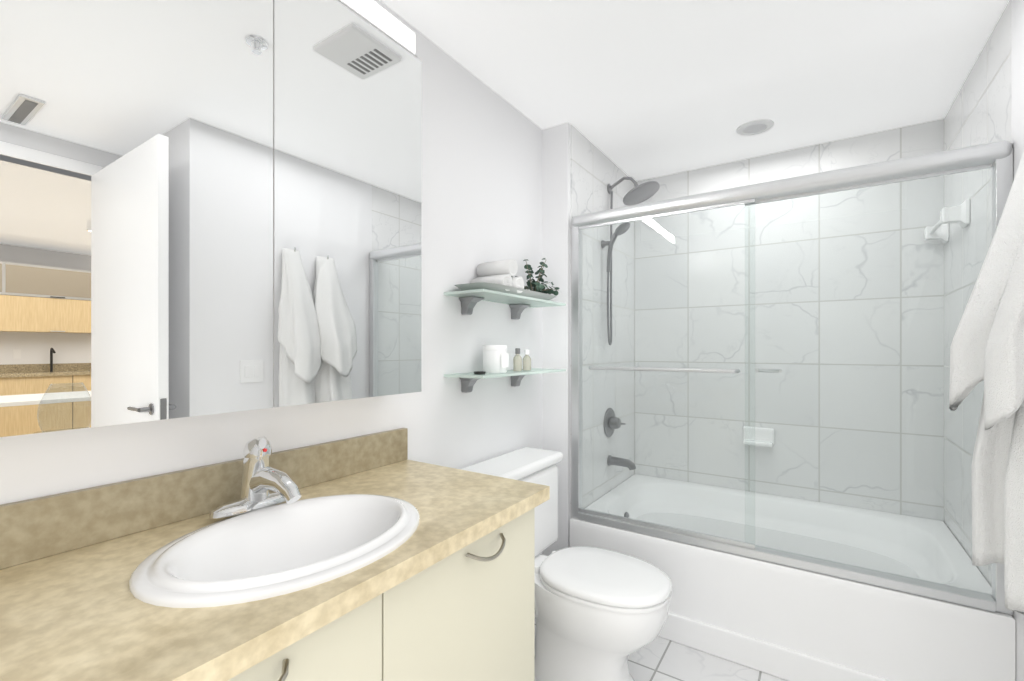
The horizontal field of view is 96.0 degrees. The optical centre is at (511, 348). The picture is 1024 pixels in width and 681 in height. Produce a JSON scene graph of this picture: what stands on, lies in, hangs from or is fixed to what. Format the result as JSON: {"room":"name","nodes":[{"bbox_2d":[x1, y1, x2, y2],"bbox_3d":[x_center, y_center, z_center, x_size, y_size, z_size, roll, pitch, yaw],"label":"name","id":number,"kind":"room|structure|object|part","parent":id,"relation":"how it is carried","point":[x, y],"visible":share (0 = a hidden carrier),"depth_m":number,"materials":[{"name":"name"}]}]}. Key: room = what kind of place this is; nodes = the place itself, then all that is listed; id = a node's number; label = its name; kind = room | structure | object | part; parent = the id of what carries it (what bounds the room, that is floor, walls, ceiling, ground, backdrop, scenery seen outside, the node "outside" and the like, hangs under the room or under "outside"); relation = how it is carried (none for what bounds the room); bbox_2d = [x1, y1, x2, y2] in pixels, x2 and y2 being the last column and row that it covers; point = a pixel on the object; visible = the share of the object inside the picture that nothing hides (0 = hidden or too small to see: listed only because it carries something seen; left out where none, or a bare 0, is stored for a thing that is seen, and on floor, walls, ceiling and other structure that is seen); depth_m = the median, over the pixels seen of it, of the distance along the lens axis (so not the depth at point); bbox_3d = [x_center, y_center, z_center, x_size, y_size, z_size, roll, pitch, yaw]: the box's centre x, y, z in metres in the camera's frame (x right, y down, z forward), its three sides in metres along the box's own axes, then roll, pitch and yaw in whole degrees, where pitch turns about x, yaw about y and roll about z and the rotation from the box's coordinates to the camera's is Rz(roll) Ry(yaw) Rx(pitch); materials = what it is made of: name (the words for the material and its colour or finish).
{"room":"bathroom","nodes":[
{"label":"bathroom","id":0,"kind":"room"},
{"bbox_2d":[0,0,541,553],"bbox_3d":[-0.347,0.070,1.669,0.100,2.360,3.800,0,0,34],"label":"wall","id":1,"kind":"structure","parent":0,"point":[480,172],"depth_m":1.72,"materials":[{"name":"white paint"}]},
{"bbox_2d":[0,0,283,436],"bbox_3d":[-0.718,-0.370,0.871,0.160,1.000,0.457,0,0,34],"label":"mirror","id":2,"kind":"object","parent":1,"relation":"attached to","point":[208,207],"depth_m":0.82,"materials":[{"name":"white mirror"}]},
{"bbox_3d":[-0.654,-0.370,0.828,0.004,1.000,0.454,0,0,33],"label":"door","id":3,"kind":"part","parent":2,"relation":"part of","materials":[{"name":"silver metal"}]},
{"bbox_2d":[284,0,420,405],"bbox_3d":[-0.466,-0.370,1.252,0.160,1.000,0.457,0,0,34],"label":"mirror","id":4,"kind":"object","parent":1,"relation":"attached to","point":[352,95],"depth_m":1.18,"materials":[{"name":"white mirror"}]},
{"bbox_3d":[-0.402,-0.370,1.209,0.004,1.000,0.454,0,0,33],"label":"door","id":5,"kind":"part","parent":4,"relation":"part of","materials":[{"name":"silver metal"}]},
{"bbox_2d":[337,0,416,57],"bbox_3d":[-0.597,-0.909,1.055,0.157,0.077,0.900,0,0,34],"label":"light bar","id":6,"kind":"object","parent":1,"relation":"attached to","point":[374,14],"visible":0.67,"depth_m":1.28,"materials":[{"name":"white"}]},
{"bbox_2d":[444,258,565,319],"bbox_3d":[-0.001,-0.270,1.931,0.186,0.273,0.640,0,0,34],"label":"shelf","id":7,"kind":"object","parent":1,"relation":"attached to","point":[495,281],"visible":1,"depth_m":1.82,"materials":[{"name":"clear glass"}]},
{"bbox_2d":[470,273,512,293],"bbox_3d":[-0.082,-0.256,1.814,0.158,0.068,0.065,0,0,33],"label":"towel","id":8,"kind":"object","parent":7,"relation":"on","point":[505,279],"depth_m":1.78,"materials":[{"name":"white fabric"}]},
{"bbox_2d":[476,258,517,279],"bbox_3d":[-0.060,-0.320,1.847,0.156,0.068,0.065,0,0,33],"label":"towel","id":9,"kind":"object","parent":8,"relation":"on","point":[509,268],"depth_m":1.82,"materials":[{"name":"white fabric"}]},
{"bbox_2d":[482,276,524,295],"bbox_3d":[-0.036,-0.256,1.879,0.162,0.068,0.065,0,0,33],"label":"towel","id":10,"kind":"object","parent":7,"relation":"on","point":[517,282],"depth_m":1.83,"materials":[{"name":"white fabric"}]},
{"bbox_3d":[-0.001,-0.205,1.931,0.184,0.010,0.640,0,0,33],"label":"glass","id":11,"kind":"part","parent":7,"relation":"part of","materials":[{"name":"white"}]},
{"bbox_2d":[454,282,556,303],"bbox_3d":[-0.007,-0.225,1.924,0.180,0.028,0.570,0,0,33],"label":"tray","id":12,"kind":"object","parent":7,"relation":"on","point":[499,292],"depth_m":1.80,"materials":[{"name":"clear glass"}]},
{"bbox_2d":[444,345,565,392],"bbox_3d":[-0.001,0.079,1.931,0.184,0.185,0.640,0,0,34],"label":"shelf","id":13,"kind":"object","parent":1,"relation":"attached to","point":[495,361],"visible":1,"depth_m":1.80,"materials":[{"name":"clear glass"}]},
{"bbox_3d":[-0.119,0.089,1.704,0.044,0.010,0.044,0,0,33],"label":"dish","id":14,"kind":"part","parent":13,"relation":"part of","materials":[{"name":"grey"}]},
{"bbox_2d":[482,345,508,372],"bbox_3d":[-0.069,0.041,1.844,0.100,0.108,0.100,0,0,33],"label":"candle","id":15,"kind":"object","parent":13,"relation":"on","point":[495,357],"depth_m":1.80,"materials":[{"name":"white wax"}]},
{"bbox_3d":[-0.001,0.100,1.931,0.184,0.010,0.640,0,0,33],"label":"glass","id":16,"kind":"part","parent":13,"relation":"part of","materials":[{"name":"white"}]},
{"bbox_2d":[513,353,522,371],"bbox_3d":[0.024,0.057,1.957,0.038,0.075,0.038,0,0,33],"label":"bottle","id":17,"kind":"object","parent":13,"relation":"on","point":[517,360],"depth_m":1.94,"materials":[{"name":"beige plastic"}]},
{"bbox_2d":[522,354,531,370],"bbox_3d":[0.065,0.059,2.019,0.038,0.070,0.038,0,0,33],"label":"bottle","id":18,"kind":"object","parent":13,"relation":"on","point":[526,359],"depth_m":2.00,"materials":[{"name":"beige plastic"}]},
{"bbox_2d":[542,122,570,555],"bbox_3d":[0.508,0.070,2.739,0.144,2.360,1.070,0,0,34],"label":"wall","id":19,"kind":"structure","parent":0,"point":[556,255],"depth_m":2.28,"materials":[{"name":"white paint"}]},
{"bbox_2d":[571,222,581,517],"bbox_3d":[0.320,0.102,2.276,0.039,1.454,0.044,0,0,34],"label":"door jamb","id":20,"kind":"object","parent":19,"relation":"attached to","point":[576,353],"visible":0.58,"depth_m":2.26,"materials":[{"name":"silver metal"}]},
{"bbox_2d":[571,124,634,517],"bbox_3d":[0.552,-0.130,2.669,0.006,1.960,0.940,0,0,34],"label":"tile","id":21,"kind":"structure","parent":19,"relation":"attached to","point":[595,171],"depth_m":2.60,"materials":[{"name":"white tile"}]},
{"bbox_2d":[604,408,625,436],"bbox_3d":[0.596,0.430,2.667,0.068,0.170,0.176,0,0,34],"label":"shower valve","id":22,"kind":"object","parent":21,"relation":"attached to","point":[610,425],"depth_m":2.64,"materials":[{"name":"silver metal"}]},
{"bbox_2d":[607,455,635,469],"bbox_3d":[0.632,0.654,2.640,0.158,0.067,0.060,0,0,34],"label":"tub spout","id":23,"kind":"object","parent":21,"relation":"attached to","point":[631,464],"depth_m":2.62,"materials":[{"name":"silver metal"}]},
{"bbox_2d":[601,177,659,344],"bbox_3d":[0.674,-0.501,2.586,0.287,0.965,0.253,0,0,34],"label":"shower head","id":24,"kind":"object","parent":21,"relation":"attached to","point":[640,193],"visible":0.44,"depth_m":2.58},
{"bbox_2d":[572,140,1011,226],"bbox_3d":[0.937,-0.624,1.868,1.518,0.062,0.068,0,0,34],"label":"header","id":25,"kind":"object","parent":19,"relation":"attached to","point":[965,157],"visible":0.81,"depth_m":1.69,"materials":[{"name":"silver metal"}]},
{"bbox_2d":[535,617,787,680],"bbox_3d":[0.733,1.300,0.954,2.690,0.100,3.800,0,0,34],"label":"floor","id":26,"kind":"structure","parent":0,"point":[658,658],"depth_m":1.81,"materials":[{"name":"tile"}]},
{"bbox_2d":[204,496,549,680],"bbox_3d":[-0.601,0.828,0.684,0.560,0.845,1.673,0,0,34],"label":"bathroom vanity","id":27,"kind":"object","parent":26,"relation":"on","point":[467,612],"depth_m":0.92,"materials":[{"name":"beige paint"}]},
{"bbox_3d":[-0.345,0.456,0.594,0.035,0.030,0.137,0,0,33],"label":"handle","id":28,"kind":"part","parent":27,"relation":"part of","materials":[{"name":"grey metal"}]},
{"bbox_2d":[0,460,549,680],"bbox_3d":[-0.598,0.387,0.690,0.558,0.035,1.688,0,0,34],"label":"countertop","id":29,"kind":"structure","parent":27,"relation":"on","point":[60,619],"depth_m":0.66,"materials":[{"name":"beige stone"}]},
{"bbox_2d":[200,436,311,515],"bbox_3d":[-0.523,0.269,1.000,0.203,0.167,0.184,0,0,34],"label":"faucet","id":30,"kind":"object","parent":29,"relation":"on","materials":[{"name":"silver metal"}]},
{"bbox_3d":[-0.049,0.456,1.042,0.035,0.030,0.137,0,0,33],"label":"handle","id":31,"kind":"part","parent":27,"relation":"part of","materials":[{"name":"grey metal"}]},
{"bbox_2d":[461,447,671,680],"bbox_3d":[0.229,0.855,1.767,0.736,0.790,0.500,0,0,34],"label":"toilet","id":32,"kind":"object","parent":26,"relation":"on","point":[601,614],"visible":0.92,"depth_m":1.64,"materials":[{"name":"white ceramic"}]},
{"bbox_3d":[0.010,0.482,1.912,0.210,0.045,0.500,0,0,33],"label":"tank lid","id":33,"kind":"part","parent":32,"relation":"part of","materials":[{"name":"white ceramic"}]},
{"bbox_3d":[0.315,1.054,1.710,0.514,0.392,0.368,0,0,33],"label":"bowl","id":34,"kind":"part","parent":32,"relation":"part of","materials":[{"name":"white ceramic"}]},
{"bbox_3d":[0.338,0.835,1.695,0.475,0.046,0.374,0,0,33],"label":"seat","id":35,"kind":"part","parent":32,"relation":"part of","materials":[{"name":"white plastic"}]},
{"bbox_2d":[570,474,1015,680],"bbox_3d":[1.175,1.040,2.229,1.517,0.420,0.982,0,0,34],"label":"bathtub","id":36,"kind":"object","parent":26,"relation":"on","point":[788,623],"visible":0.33,"depth_m":1.83,"materials":[{"name":"white ceramic"}]},
{"bbox_2d":[578,512,995,611],"bbox_3d":[0.937,0.812,1.868,1.440,0.034,0.064,0,0,34],"label":"door track","id":37,"kind":"object","parent":36,"relation":"on","point":[955,595],"visible":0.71,"depth_m":1.69,"materials":[{"name":"silver metal"}]},
{"bbox_2d":[579,168,991,594],"bbox_3d":[0.937,0.102,1.868,1.436,1.394,0.034,0,0,34],"label":"shower door","id":38,"kind":"structure","parent":37,"relation":"on","point":[790,374],"depth_m":1.79,"materials":[{"name":"clear glass"}]},
{"bbox_2d":[589,366,739,372],"bbox_3d":[0.637,0.090,2.018,0.649,0.017,0.047,0,0,34],"label":"towel bar","id":39,"kind":"object","parent":38,"relation":"attached to","point":[702,370],"depth_m":1.98,"materials":[{"name":"silver metal"}]},
{"bbox_2d":[579,508,754,548],"bbox_3d":[0.648,0.787,2.042,0.763,0.016,0.012,0,0,34],"label":"door frame","id":40,"kind":"structure","parent":38,"relation":"attached to","point":[686,532],"depth_m":2.01,"materials":[{"name":"silver metal"}]},
{"bbox_2d":[579,199,754,229],"bbox_3d":[0.648,-0.589,2.042,0.763,0.012,0.012,0,0,34],"label":"door frame","id":41,"kind":"structure","parent":38,"relation":"attached to","point":[674,213],"depth_m":2.00,"materials":[{"name":"silver metal"}]},
{"bbox_3d":[0.648,0.102,2.042,0.763,1.394,0.006,0,0,33],"label":"glass","id":42,"kind":"part","parent":38,"relation":"part of","materials":[{"name":"clear glass"}]},
{"bbox_2d":[756,369,781,372],"bbox_3d":[1.034,0.090,1.852,0.094,0.014,0.045,0,0,34],"label":"door handle","id":43,"kind":"object","parent":38,"relation":"attached to","point":[771,370],"depth_m":1.86,"materials":[{"name":"silver metal"}]},
{"bbox_3d":[1.246,0.102,1.680,0.713,1.394,0.006,0,0,33],"label":"glass","id":44,"kind":"part","parent":38,"relation":"part of","materials":[{"name":"clear glass"}]},
{"bbox_2d":[745,164,991,205],"bbox_3d":[1.246,-0.589,1.680,0.713,0.012,0.012,0,0,34],"label":"door frame","id":45,"kind":"structure","parent":38,"relation":"attached to","point":[882,182],"depth_m":1.64,"materials":[{"name":"silver metal"}]},
{"bbox_2d":[381,0,1008,180],"bbox_3d":[0.733,-1.160,0.954,2.690,0.100,3.800,0,0,34],"label":"ceiling","id":46,"kind":"structure","parent":0,"point":[636,90],"depth_m":1.80,"materials":[{"name":"white paint"}]},
{"bbox_2d":[736,119,773,135],"bbox_3d":[1.218,-1.105,2.312,0.170,0.008,0.170,0,0,34],"label":"recessed light","id":47,"kind":"object","parent":46,"relation":"in","point":[742,127],"depth_m":2.30,"materials":[{"name":"white plastic"}]},
{"bbox_3d":[1.218,-1.106,2.312,0.108,0.002,0.108,0,0,34],"label":"shower light ceiling lens","id":48,"kind":"part","parent":47,"relation":"part of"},
{"bbox_2d":[635,118,943,520],"bbox_3d":[1.514,0.070,2.655,1.626,2.360,0.100,0,0,34],"label":"wall","id":49,"kind":"structure","parent":0,"point":[905,141],"depth_m":2.54,"materials":[{"name":"tile"}]},
{"bbox_2d":[743,426,774,446],"bbox_3d":[1.401,0.500,2.625,0.160,0.100,0.074,0,0,34],"label":"soap dish","id":50,"kind":"object","parent":49,"relation":"attached to","point":[760,432],"depth_m":2.62,"materials":[{"name":"white ceramic"}]},
{"bbox_2d":[944,0,1023,680],"bbox_3d":[1.568,0.070,1.355,0.100,2.360,2.010,0,0,34],"label":"wall","id":51,"kind":"structure","parent":0,"point":[979,112],"depth_m":1.80,"materials":[{"name":"tile"}]},
{"bbox_2d":[924,198,969,243],"bbox_3d":[1.912,-0.550,2.038,0.079,0.103,0.429,0,0,34],"label":"bar","id":52,"kind":"object","parent":51,"relation":"attached to","point":[948,219],"depth_m":1.89,"materials":[{"name":"white ceramic"}]},
{"bbox_2d":[949,151,1023,613],"bbox_3d":[1.229,0.010,1.125,0.211,1.161,0.469,0,0,34],"label":"hanging towels","id":53,"kind":"object","parent":51,"relation":"hanging from","point":[987,345],"visible":1,"depth_m":1.14,"materials":[{"name":"white fabric"}]},
{"bbox_2d":[992,148,1012,614],"bbox_3d":[1.554,0.102,1.460,0.039,1.454,0.044,0,0,34],"label":"door jamb","id":54,"kind":"object","parent":51,"relation":"attached to","point":[1002,175],"visible":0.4,"depth_m":1.45,"materials":[{"name":"silver metal"}]}
]}

